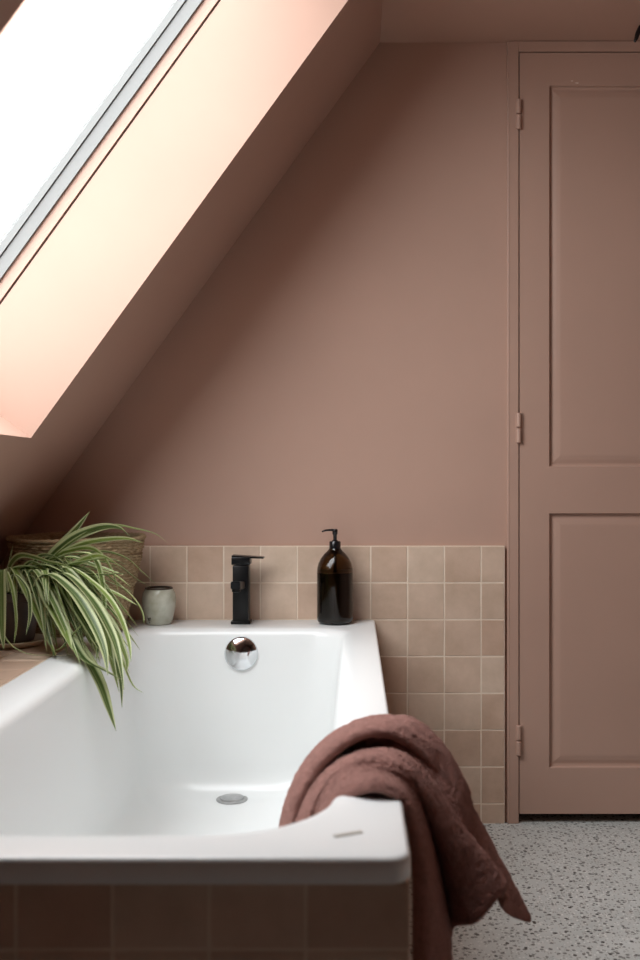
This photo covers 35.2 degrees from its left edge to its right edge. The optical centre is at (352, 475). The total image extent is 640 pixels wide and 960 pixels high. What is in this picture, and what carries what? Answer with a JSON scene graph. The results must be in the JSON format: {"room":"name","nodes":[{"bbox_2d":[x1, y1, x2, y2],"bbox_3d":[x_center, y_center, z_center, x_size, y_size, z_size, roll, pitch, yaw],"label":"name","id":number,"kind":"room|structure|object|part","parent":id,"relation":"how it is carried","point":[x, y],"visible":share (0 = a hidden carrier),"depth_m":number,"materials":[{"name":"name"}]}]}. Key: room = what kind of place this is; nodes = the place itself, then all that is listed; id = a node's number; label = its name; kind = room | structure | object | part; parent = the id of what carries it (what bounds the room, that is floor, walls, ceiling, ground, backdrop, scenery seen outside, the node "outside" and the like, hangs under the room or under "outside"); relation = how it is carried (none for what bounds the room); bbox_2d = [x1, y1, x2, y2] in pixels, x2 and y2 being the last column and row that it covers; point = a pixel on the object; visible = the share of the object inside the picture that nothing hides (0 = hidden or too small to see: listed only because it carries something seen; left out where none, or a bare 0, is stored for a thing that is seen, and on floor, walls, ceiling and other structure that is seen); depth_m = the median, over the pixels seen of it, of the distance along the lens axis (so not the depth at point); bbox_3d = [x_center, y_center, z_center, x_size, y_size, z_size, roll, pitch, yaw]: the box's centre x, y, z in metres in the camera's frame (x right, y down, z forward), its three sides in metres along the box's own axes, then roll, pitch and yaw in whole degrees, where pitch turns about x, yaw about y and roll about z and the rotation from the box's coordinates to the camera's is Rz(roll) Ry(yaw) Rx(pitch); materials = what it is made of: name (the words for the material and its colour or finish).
{"room":"bathroom","nodes":[
{"label":"bathroom","id":0,"kind":"room"},
{"bbox_2d":[0,0,382,563],"bbox_3d":[-0.524,-0.407,-0.117,1.196,1.624,5.765,0,0,0],"label":"sloped ceiling","id":1,"kind":"structure","parent":0,"point":[38,451],"depth_m":2.40,"materials":[{"name":"pink paint"}]},
{"bbox_2d":[0,0,319,424],"bbox_3d":[-0.451,-0.707,1.725,0.962,1.231,1.150,0,0,0],"label":"window reveal","id":2,"kind":"object","parent":1,"relation":"in","point":[239,43],"depth_m":2.27,"materials":[{"name":"pink paint"}]},
{"bbox_2d":[0,0,220,303],"bbox_3d":[-0.557,-0.784,1.725,0.881,1.172,1.150,0,0,0],"label":"window frame","id":3,"kind":"structure","parent":2,"relation":"attached to","point":[182,20],"depth_m":2.26,"materials":[{"name":"grey paint"}]},
{"bbox_2d":[0,0,506,821],"bbox_3d":[-0.018,-0.270,2.825,3.935,2.440,0.120,0,0,0],"label":"wall","id":4,"kind":"structure","parent":0,"point":[342,367],"depth_m":2.77,"materials":[{"name":"pink paint"}]},
{"bbox_2d":[507,41,639,823],"bbox_3d":[0.773,-0.119,2.758,0.702,2.139,0.015,0,0,0],"label":"door frame","id":5,"kind":"structure","parent":4,"relation":"attached to","point":[514,48],"depth_m":2.75,"materials":[{"name":"pink paint"}]},
{"bbox_2d":[515,53,639,813],"bbox_3d":[0.767,-0.117,2.764,0.646,2.080,0.048,0,0,0],"label":"door","id":6,"kind":"structure","parent":4,"relation":"in","point":[577,115],"depth_m":2.76,"materials":[{"name":"pink paint"}]},
{"bbox_2d":[380,0,639,42],"bbox_3d":[1.012,-1.365,0.083,1.876,0.350,6.365,0,0,0],"label":"ceiling","id":7,"kind":"structure","parent":0,"point":[402,21],"depth_m":2.63,"materials":[{"name":"pink paint"}]},
{"bbox_2d":[633,25,639,41],"bbox_3d":[0.769,-1.178,2.660,0.058,0.067,0.036,0,0,0],"label":"ceiling hook","id":8,"kind":"object","parent":7,"relation":"attached to","point":[637,34],"visible":1,"depth_m":2.65,"materials":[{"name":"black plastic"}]},
{"bbox_2d":[405,814,639,959],"bbox_3d":[0.258,1.000,0.083,3.385,0.100,6.365,0,0,0],"label":"floor","id":9,"kind":"structure","parent":0,"point":[577,876],"depth_m":2.30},
{"bbox_2d":[0,636,84,686],"bbox_3d":[-0.873,0.672,1.899,0.422,0.556,1.704,0,0,0],"label":"tiled ledge","id":10,"kind":"object","parent":9,"relation":"on","point":[14,663],"visible":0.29,"depth_m":2.17,"materials":[{"name":"tile"}]},
{"bbox_2d":[5,531,145,636],"bbox_3d":[-0.703,0.271,2.565,0.345,0.245,0.345,0,0,-6],"label":"woven basket","id":11,"kind":"object","parent":10,"relation":"on","point":[37,543],"visible":0.35,"depth_m":2.48,"materials":[{"name":"brown wicker"}]},
{"bbox_2d":[0,511,168,729],"bbox_3d":[-0.634,0.297,2.244,0.584,0.434,0.288,0,0,30],"label":"spider plant","id":12,"kind":"object","parent":10,"relation":"on","point":[32,592],"visible":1,"depth_m":2.21,"materials":[{"name":"green plant"}]},
{"bbox_3d":[-0.795,0.325,2.345,0.142,0.116,0.142,0,0,0],"label":"pot","id":13,"kind":"part","parent":12,"relation":"part of","materials":[{"name":"brown ceramic"}]},
{"bbox_2d":[0,878,409,959],"bbox_3d":[-0.300,0.686,1.899,0.719,0.528,1.704,0,0,0],"label":"surround","id":14,"kind":"object","parent":9,"relation":"on","point":[38,921],"visible":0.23,"depth_m":1.05,"materials":[{"name":"tile"}]},
{"bbox_2d":[0,620,409,883],"bbox_3d":[-0.300,0.601,1.893,0.720,0.418,1.715,0,0,0],"label":"bathtub","id":15,"kind":"object","parent":14,"relation":"on","point":[191,783],"visible":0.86,"depth_m":2.22,"materials":[{"name":"white ceramic"}]},
{"bbox_2d":[142,586,175,624],"bbox_3d":[-0.515,0.344,2.675,0.090,0.098,0.090,0,0,0],"label":"jar","id":16,"kind":"object","parent":15,"relation":"on","point":[158,602],"visible":1,"depth_m":2.64,"materials":[{"name":"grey ceramic"}]},
{"bbox_2d":[231,554,263,623],"bbox_3d":[-0.281,0.302,2.635,0.086,0.182,0.166,0,0,0],"label":"faucet","id":17,"kind":"object","parent":15,"relation":"on","point":[240,586],"visible":1,"depth_m":2.67,"materials":[{"name":"black metal"}]},
{"bbox_3d":[-0.298,0.284,2.615,0.025,0.032,0.125,0,0,0],"label":"spout","id":18,"kind":"part","parent":17,"relation":"part of","materials":[{"name":"black metal"}]},
{"bbox_3d":[-0.280,0.224,2.692,0.084,0.025,0.049,0,0,0],"label":"lever","id":19,"kind":"part","parent":17,"relation":"part of","materials":[{"name":"black metal"}]},
{"bbox_2d":[317,529,352,624],"bbox_3d":[-0.048,0.267,2.690,0.097,0.252,0.097,0,0,0],"label":"soap bottle","id":20,"kind":"object","parent":15,"relation":"on","point":[334,569],"visible":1,"depth_m":2.65,"materials":[{"name":"brown glass"}]},
{"bbox_2d":[278,714,530,959],"bbox_3d":[0.080,0.517,1.410,0.390,0.343,0.401,0,0,0],"label":"bath towel","id":21,"kind":"object","parent":15,"relation":"on","point":[459,873],"visible":0.89,"depth_m":1.32,"materials":[{"name":"fabric"}]},
{"bbox_3d":[-1.135,0.662,-0.117,0.100,0.577,5.765,0,0,0],"label":"wall","id":22,"kind":"structure","parent":0,"visible":0},
{"bbox_2d":[0,546,504,823],"bbox_3d":[-0.335,0.571,2.758,1.500,0.758,0.014,0,0,0],"label":"tile backsplash","id":23,"kind":"structure","parent":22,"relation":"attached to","point":[438,612],"depth_m":2.75,"materials":[{"name":"beige tile"}]}
]}

